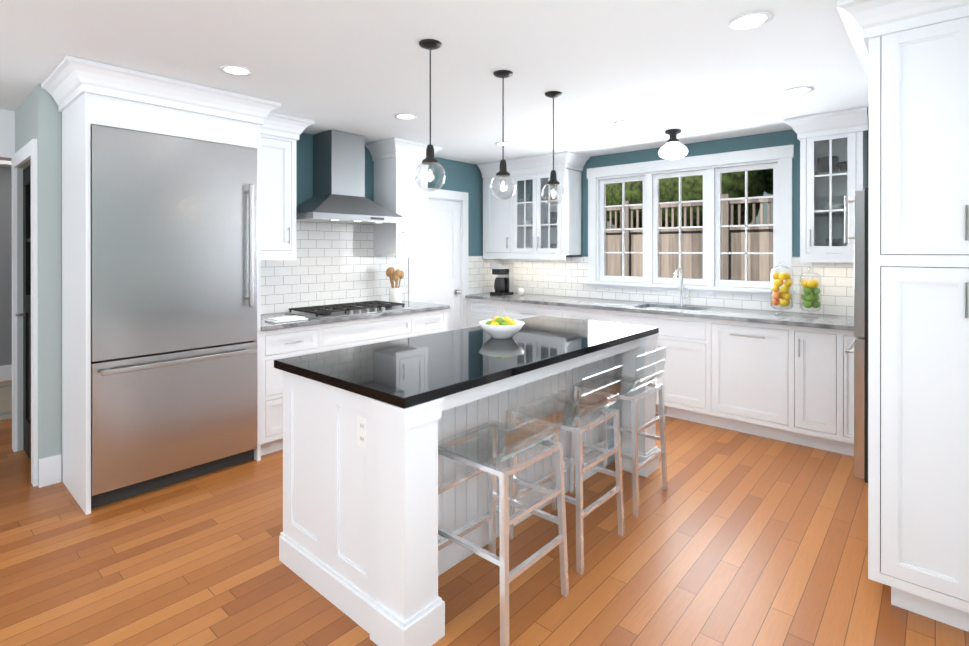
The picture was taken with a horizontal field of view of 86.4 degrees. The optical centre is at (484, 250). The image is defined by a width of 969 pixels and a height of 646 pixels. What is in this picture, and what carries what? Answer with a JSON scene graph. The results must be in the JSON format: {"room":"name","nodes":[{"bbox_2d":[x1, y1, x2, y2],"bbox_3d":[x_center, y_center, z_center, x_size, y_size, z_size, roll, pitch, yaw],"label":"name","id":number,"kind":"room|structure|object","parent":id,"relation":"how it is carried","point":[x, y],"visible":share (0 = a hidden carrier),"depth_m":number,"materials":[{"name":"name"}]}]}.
{"room":"kitchen","nodes":[
{"label":"kitchen","id":0,"kind":"room"},
{"bbox_2d":[0,162,10,167],"bbox_3d":[-4.378,-0.901,4.888,0.180,0.220,6.500,0,0,41],"label":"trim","id":1,"kind":"structure","parent":0,"point":[2,164],"depth_m":4.78,"materials":[{"name":"grey"}]},
{"bbox_2d":[0,167,11,365],"bbox_3d":[-5.004,0.207,6.040,0.120,2.440,7.400,0,0,41],"label":"wall","id":2,"kind":"structure","parent":0,"point":[5,173],"depth_m":5.66,"materials":[{"name":"grey paint"}]},
{"bbox_2d":[0,364,11,381],"bbox_3d":[-5.241,1.342,5.670,0.016,0.170,6.470,0,0,41],"label":"baseboard","id":3,"kind":"structure","parent":2,"relation":"attached to","point":[5,370],"depth_m":5.65,"materials":[{"name":"white wood"}]},
{"bbox_2d":[0,109,14,162],"bbox_3d":[-4.432,-0.838,2.706,0.180,0.340,3.150,0,0,41],"label":"wall","id":4,"kind":"structure","parent":0,"point":[7,134],"depth_m":3.71,"materials":[{"name":"grey paint"}]},
{"bbox_2d":[15,111,15,152],"bbox_3d":[-2.174,0.208,5.049,0.120,2.440,3.590,0,0,41],"label":"wall","id":5,"kind":"structure","parent":0,"point":[15,111],"depth_m":3.72,"materials":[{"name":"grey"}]},
{"bbox_2d":[16,88,34,450],"bbox_3d":[-3.011,0.211,3.475,0.700,2.440,0.120,0,0,41],"label":"wall","id":6,"kind":"structure","parent":0,"point":[25,123],"depth_m":3.68,"materials":[{"name":"grey paint"}]},
{"bbox_2d":[11,139,37,486],"bbox_3d":[-3.042,0.376,3.456,0.900,2.110,0.090,0,0,41],"label":"door frame","id":7,"kind":"structure","parent":6,"relation":"attached to","point":[20,157],"depth_m":3.59,"materials":[{"name":"white wood"}]},
{"bbox_2d":[35,84,482,486],"bbox_3d":[-1.300,0.209,4.801,0.120,2.440,4.370,0,0,41],"label":"wall","id":8,"kind":"structure","parent":0,"point":[464,177],"depth_m":3.18,"materials":[{"name":"teal paint"}]},
{"bbox_2d":[61,79,260,150],"bbox_3d":[-2.074,-0.806,3.355,0.605,0.225,0.916,0,0,41],"label":"upper cabinet","id":9,"kind":"object","parent":8,"relation":"attached to","point":[85,94],"depth_m":3.05,"materials":[{"name":"white wood"}]},
{"bbox_2d":[241,107,300,258],"bbox_3d":[-1.721,-0.484,3.958,0.340,1.048,0.410,0,0,41],"label":"upper cabinet","id":10,"kind":"object","parent":8,"relation":"attached to","point":[276,160],"depth_m":3.88,"materials":[{"name":"white wood"}]},
{"bbox_2d":[296,130,404,224],"bbox_3d":[-1.195,-0.625,4.440,0.492,0.763,0.900,0,0,41],"label":"range hood","id":11,"kind":"object","parent":8,"relation":"attached to","point":[338,177],"visible":0.96,"depth_m":4.37,"materials":[{"name":"silver metal"}]},
{"bbox_2d":[261,221,499,314],"bbox_3d":[-0.902,0.126,5.157,0.008,0.835,3.292,0,0,41],"label":"wall tile","id":12,"kind":"structure","parent":8,"relation":"attached to","point":[337,263],"depth_m":4.65,"materials":[{"name":"white tile"}]},
{"bbox_2d":[373,139,428,254],"bbox_3d":[-0.810,-0.485,4.994,0.340,1.048,0.390,0,0,41],"label":"upper cabinet","id":13,"kind":"object","parent":8,"relation":"attached to","point":[396,161],"depth_m":4.85,"materials":[{"name":"white wood"}]},
{"bbox_2d":[408,188,467,330],"bbox_3d":[-0.505,0.380,5.639,0.187,2.095,0.890,0,0,41],"label":"door","id":14,"kind":"structure","parent":8,"relation":"attached to","point":[439,275],"depth_m":5.72,"materials":[{"name":"white wood"}]},
{"bbox_2d":[0,0,868,164],"bbox_3d":[-1.869,-1.049,3.281,8.470,0.080,7.800,0,0,41],"label":"ceiling","id":15,"kind":"structure","parent":0,"point":[694,71],"depth_m":2.75,"materials":[{"name":"white paint"}]},
{"bbox_2d":[220,65,252,75],"bbox_3d":[-1.386,-1.005,2.883,0.169,0.005,0.169,0,0,35],"label":"recessed light","id":16,"kind":"object","parent":15,"relation":"in","point":[234,70],"depth_m":2.88,"materials":[{"name":"white"}]},
{"bbox_2d":[394,113,416,119],"bbox_3d":[-0.593,-1.007,3.877,0.169,0.005,0.169,0,0,35],"label":"recessed light","id":17,"kind":"object","parent":15,"relation":"in","point":[403,116],"depth_m":3.87,"materials":[{"name":"white plastic"}]},
{"bbox_2d":[415,39,445,191],"bbox_3d":[-0.264,-0.647,2.510,0.152,0.720,0.152,0,0,41],"label":"pendant light","id":18,"kind":"object","parent":15,"relation":"hanging from","point":[430,45],"visible":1,"depth_m":2.50,"materials":[{"name":"black metal"}]},
{"bbox_2d":[490,70,515,199],"bbox_3d":[0.106,-0.647,2.930,0.152,0.720,0.152,0,0,41],"label":"pendant light","id":19,"kind":"object","parent":15,"relation":"hanging from","point":[502,172],"visible":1,"depth_m":2.92,"materials":[{"name":"black metal"}]},
{"bbox_2d":[495,142,512,145],"bbox_3d":[0.187,-1.008,4.869,0.169,0.005,0.169,0,0,35],"label":"recessed light","id":20,"kind":"object","parent":15,"relation":"in","point":[498,143],"depth_m":4.85,"materials":[{"name":"white plastic"}]},
{"bbox_2d":[542,91,564,205],"bbox_3d":[0.443,-0.648,3.313,0.152,0.720,0.152,0,0,41],"label":"pendant light","id":21,"kind":"object","parent":15,"relation":"hanging from","point":[553,181],"visible":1,"depth_m":3.30,"materials":[{"name":"black metal"}]},
{"bbox_2d":[614,120,635,125],"bbox_3d":[1.109,-1.007,4.071,0.169,0.005,0.169,0,0,35],"label":"recessed light","id":22,"kind":"object","parent":15,"relation":"in","point":[623,122],"depth_m":4.07,"materials":[{"name":"white"}]},
{"bbox_2d":[658,129,687,159],"bbox_3d":[1.588,-0.889,4.343,0.244,0.241,0.244,0,0,41],"label":"ceiling light","id":23,"kind":"object","parent":15,"relation":"attached to","point":[673,148],"visible":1,"depth_m":4.28,"materials":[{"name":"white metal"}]},
{"bbox_2d":[729,11,772,29],"bbox_3d":[1.162,-1.004,2.254,0.169,0.005,0.169,0,0,35],"label":"recessed light","id":24,"kind":"object","parent":15,"relation":"in","point":[750,20],"depth_m":2.25,"materials":[{"name":"white plastic"}]},
{"bbox_2d":[782,87,813,95],"bbox_3d":[1.977,-1.006,3.255,0.169,0.005,0.169,0,0,35],"label":"recessed light","id":25,"kind":"object","parent":15,"relation":"in","point":[798,90],"depth_m":3.26,"materials":[{"name":"white"}]},
{"bbox_2d":[0,380,968,645],"bbox_3d":[-1.869,1.456,3.285,8.470,0.050,7.800,0,0,41],"label":"floor","id":26,"kind":"structure","parent":0,"point":[734,538],"depth_m":2.32,"materials":[{"name":"brown wood"}]},
{"bbox_2d":[0,382,11,422],"bbox_3d":[-4.487,1.421,5.055,1.720,0.012,3.200,0,0,41],"label":"area rug","id":27,"kind":"object","parent":26,"relation":"on","point":[5,400],"visible":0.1,"depth_m":4.84,"materials":[{"name":"beige"}]},
{"bbox_2d":[91,125,257,508],"bbox_3d":[-2.042,0.369,3.329,0.665,2.115,0.908,0,0,41],"label":"fridge","id":28,"kind":"object","parent":26,"relation":"on","point":[173,309],"visible":0.85,"depth_m":3.09,"materials":[{"name":"grey metal"}]},
{"bbox_2d":[261,325,324,455],"bbox_3d":[-1.601,0.989,3.900,0.600,0.884,0.479,0,0,41],"label":"base cabinet","id":29,"kind":"object","parent":26,"relation":"on","point":[281,340],"depth_m":3.62,"materials":[{"name":"white wood"}]},
{"bbox_2d":[261,301,448,332],"bbox_3d":[-1.153,0.530,4.386,0.630,0.032,1.798,0,0,41],"label":"countertop","id":30,"kind":"structure","parent":29,"relation":"on","point":[418,307],"depth_m":4.09,"materials":[{"name":"grey stone"}]},
{"bbox_2d":[264,315,307,322],"bbox_3d":[-1.459,0.503,3.802,0.160,0.022,0.260,0,0,41],"label":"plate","id":31,"kind":"object","parent":30,"relation":"on","point":[285,319],"visible":0.98,"depth_m":3.75,"materials":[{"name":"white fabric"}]},
{"bbox_2d":[285,300,412,318],"bbox_3d":[-1.134,0.492,4.388,0.525,0.042,0.915,0,0,41],"label":"cooktop","id":32,"kind":"object","parent":30,"relation":"in","point":[337,310],"visible":1,"depth_m":4.28,"materials":[{"name":"silver metal"}]},
{"bbox_2d":[386,267,403,303],"bbox_3d":[-0.858,0.334,4.942,0.171,0.358,0.157,0,0,41],"label":"utensil crock","id":33,"kind":"object","parent":30,"relation":"on","point":[395,292],"visible":0.81,"depth_m":4.91,"materials":[{"name":"white ceramic"}]},
{"bbox_2d":[325,313,416,350],"bbox_3d":[-1.155,0.988,4.408,0.600,0.884,0.948,0,0,41],"label":"base cabinet","id":34,"kind":"object","parent":26,"relation":"on","point":[342,334],"depth_m":4.20,"materials":[{"name":"white wood"}]},
{"bbox_2d":[417,309,445,335],"bbox_3d":[-0.725,0.987,4.896,0.600,0.884,0.429,0,0,41],"label":"base cabinet","id":35,"kind":"object","parent":26,"relation":"on","point":[435,322],"depth_m":4.71,"materials":[{"name":"white wood"}]},
{"bbox_2d":[276,332,658,645],"bbox_3d":[0.097,0.988,2.888,0.910,0.886,2.166,0,0,41],"label":"kitchen island","id":36,"kind":"object","parent":26,"relation":"on","point":[368,509],"depth_m":2.13,"materials":[{"name":"white wood"}]},
{"bbox_2d":[274,316,657,403],"bbox_3d":[0.085,0.525,2.897,0.935,0.036,2.160,0,0,41],"label":"island countertop","id":37,"kind":"structure","parent":36,"relation":"on","point":[406,370],"depth_m":2.46,"materials":[{"name":"black stone"}]},
{"bbox_2d":[479,316,524,338],"bbox_3d":[0.100,0.446,3.017,0.270,0.120,0.270,0,0,41],"label":"fruit bowl","id":38,"kind":"object","parent":37,"relation":"on","point":[498,327],"visible":1,"depth_m":2.94,"materials":[{"name":"white ceramic"}]},
{"bbox_2d":[465,297,500,327],"bbox_3d":[0.178,0.985,5.998,0.518,0.884,0.600,0,0,41],"label":"base cabinet","id":39,"kind":"object","parent":26,"relation":"on","point":[477,311],"depth_m":5.80,"materials":[{"name":"white wood"}]},
{"bbox_2d":[438,389,568,645],"bbox_3d":[0.054,1.005,2.132,0.424,0.857,0.424,0,0,41],"label":"stool","id":40,"kind":"object","parent":26,"relation":"on","point":[506,521],"visible":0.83,"depth_m":2.06,"materials":[{"name":"silver metal"}]},
{"bbox_2d":[501,301,564,319],"bbox_3d":[0.670,0.986,5.565,0.868,0.884,0.600,0,0,41],"label":"base cabinet","id":41,"kind":"object","parent":26,"relation":"on","point":[514,310],"depth_m":5.36,"materials":[{"name":"white wood"}]},
{"bbox_2d":[509,365,624,573],"bbox_3d":[0.408,1.004,2.580,0.424,0.857,0.424,0,0,41],"label":"stool","id":42,"kind":"object","parent":26,"relation":"on","point":[581,467],"visible":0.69,"depth_m":2.52,"materials":[{"name":"silver metal"}]},
{"bbox_2d":[565,309,612,322],"bbox_3d":[1.167,0.987,5.128,0.532,0.884,0.600,0,0,41],"label":"base cabinet","id":43,"kind":"object","parent":26,"relation":"on","point":[603,315],"depth_m":4.87,"materials":[{"name":"white wood"}]},
{"bbox_2d":[569,347,667,516],"bbox_3d":[0.802,1.003,3.073,0.424,0.857,0.424,0,0,41],"label":"stool","id":44,"kind":"object","parent":26,"relation":"on","point":[635,431],"visible":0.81,"depth_m":3.03,"materials":[{"name":"silver metal"}]},
{"bbox_2d":[613,313,712,425],"bbox_3d":[1.680,0.988,4.678,0.907,0.884,0.600,0,0,41],"label":"base cabinet","id":45,"kind":"object","parent":26,"relation":"on","point":[687,376],"depth_m":4.30,"materials":[{"name":"white wood"}]},
{"bbox_2d":[713,321,796,443],"bbox_3d":[2.226,0.988,4.197,0.623,0.884,0.600,0,0,41],"label":"dishwasher","id":46,"kind":"object","parent":26,"relation":"on","point":[778,376],"depth_m":3.95,"materials":[{"name":"white wood"}]},
{"bbox_2d":[465,293,853,332],"bbox_3d":[1.364,0.529,4.934,3.704,0.032,0.630,0,0,41],"label":"countertop","id":47,"kind":"structure","parent":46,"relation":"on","point":[759,317],"depth_m":4.37,"materials":[{"name":"grey stone"}]},
{"bbox_2d":[490,263,513,295],"bbox_3d":[0.200,0.331,5.992,0.180,0.360,0.220,0,0,41],"label":"coffee maker","id":48,"kind":"object","parent":47,"relation":"on","point":[504,280],"visible":1,"depth_m":5.94,"materials":[{"name":"black metal"}]},
{"bbox_2d":[518,288,523,294],"bbox_3d":[0.418,0.471,5.907,0.076,0.080,0.074,0,0,41],"label":"jar","id":49,"kind":"object","parent":47,"relation":"on","point":[520,291],"visible":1,"depth_m":5.88,"materials":[{"name":"white ceramic"}]},
{"bbox_2d":[637,305,696,312],"bbox_3d":[1.678,0.646,4.659,0.588,0.224,0.418,0,0,41],"label":"sink","id":50,"kind":"object","parent":47,"relation":"in","point":[638,306],"depth_m":4.86,"materials":[{"name":"silver metal"}]},
{"bbox_2d":[674,268,688,305],"bbox_3d":[1.808,0.335,4.747,0.091,0.356,0.208,0,0,41],"label":"faucet","id":51,"kind":"object","parent":47,"relation":"on","point":[681,288],"visible":1,"depth_m":4.81,"materials":[{"name":"silver metal"}]},
{"bbox_2d":[770,262,792,315],"bbox_3d":[2.375,0.301,4.119,0.160,0.426,0.160,0,0,41],"label":"jar","id":52,"kind":"object","parent":47,"relation":"on","point":[784,295],"visible":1,"depth_m":4.09,"materials":[{"name":"clear glass"}]},
{"bbox_2d":[800,269,820,317],"bbox_3d":[2.521,0.321,3.990,0.144,0.386,0.144,0,0,41],"label":"jar","id":53,"kind":"object","parent":47,"relation":"on","point":[808,297],"visible":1,"depth_m":3.96,"materials":[{"name":"clear glass"}]},
{"bbox_2d":[797,325,855,455],"bbox_3d":[2.598,0.989,3.870,0.444,0.884,0.600,0,0,41],"label":"base cabinet","id":54,"kind":"object","parent":26,"relation":"on","point":[825,374],"depth_m":3.65,"materials":[{"name":"white wood"}]},
{"bbox_2d":[844,188,867,482],"bbox_3d":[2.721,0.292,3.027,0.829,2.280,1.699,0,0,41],"label":"fridge","id":55,"kind":"object","parent":26,"relation":"on","point":[859,343],"visible":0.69,"depth_m":2.62,"materials":[{"name":"silver"}]},
{"bbox_2d":[836,0,968,631],"bbox_3d":[2.385,0.213,2.614,0.747,2.438,2.087,0,0,41],"label":"pantry","id":56,"kind":"object","parent":26,"relation":"on","point":[913,57],"visible":1,"depth_m":1.99,"materials":[{"name":"white wood"}]},
{"bbox_2d":[582,119,868,256],"bbox_3d":[1.949,0.209,4.960,4.790,2.440,0.160,0,0,41],"label":"wall","id":57,"kind":"structure","parent":0,"point":[773,139],"depth_m":4.65,"materials":[{"name":"teal paint"}]},
{"bbox_2d":[481,159,564,258],"bbox_3d":[0.520,-0.429,5.869,1.138,0.988,0.340,0,0,41],"label":"upper cabinet","id":58,"kind":"object","parent":57,"relation":"attached to","point":[525,221],"depth_m":5.79,"materials":[{"name":"white wood"}]},
{"bbox_2d":[500,257,853,316],"bbox_3d":[1.604,0.297,5.151,3.780,0.492,0.008,0,0,41],"label":"wall tile","id":59,"kind":"structure","parent":57,"relation":"attached to","point":[568,277],"depth_m":4.88,"materials":[{"name":"white tile"}]},
{"bbox_2d":[565,127,808,261],"bbox_3d":[1.744,-0.427,4.793,2.196,0.988,0.340,0,0,41],"label":"upper cabinet","id":60,"kind":"object","parent":57,"relation":"attached to","point":[573,167],"depth_m":5.39,"materials":[{"name":"white wood"}]},
{"bbox_2d":[585,144,794,295],"bbox_3d":[1.880,-0.246,4.973,1.958,1.270,0.210,0,0,41],"label":"window","id":61,"kind":"structure","parent":57,"relation":"in","point":[651,174],"depth_m":4.82,"materials":[{"name":"white wood"}]},
{"bbox_2d":[809,119,867,262],"bbox_3d":[2.686,-0.426,3.965,0.390,0.988,0.340,0,0,41],"label":"upper cabinet","id":62,"kind":"object","parent":57,"relation":"attached to","point":[838,152],"depth_m":3.88,"materials":[{"name":"white wood"}]},
{"label":"outside","id":63,"kind":"structure","parent":0,"visible":0},
{"bbox_3d":[6.424,1.695,10.348,24.000,0.050,13.840,0,0,41],"label":"ground","id":64,"kind":"structure","parent":63,"visible":0},
{"bbox_2d":[606,194,772,280],"bbox_3d":[5.137,0.348,8.162,21.050,2.650,0.120,0,0,41],"label":"fence","id":65,"kind":"object","parent":64,"relation":"on","point":[760,266],"visible":0.12,"depth_m":9.36,"materials":[{"name":"brown wood"}]},
{"bbox_2d":[606,169,772,227],"bbox_3d":[3.849,-1.773,13.158,12.211,6.891,4.012,0,0,41],"label":"trees","id":66,"kind":"object","parent":64,"relation":"on","point":[760,182],"depth_m":10.46,"materials":[{"name":"green plant"}]}
]}

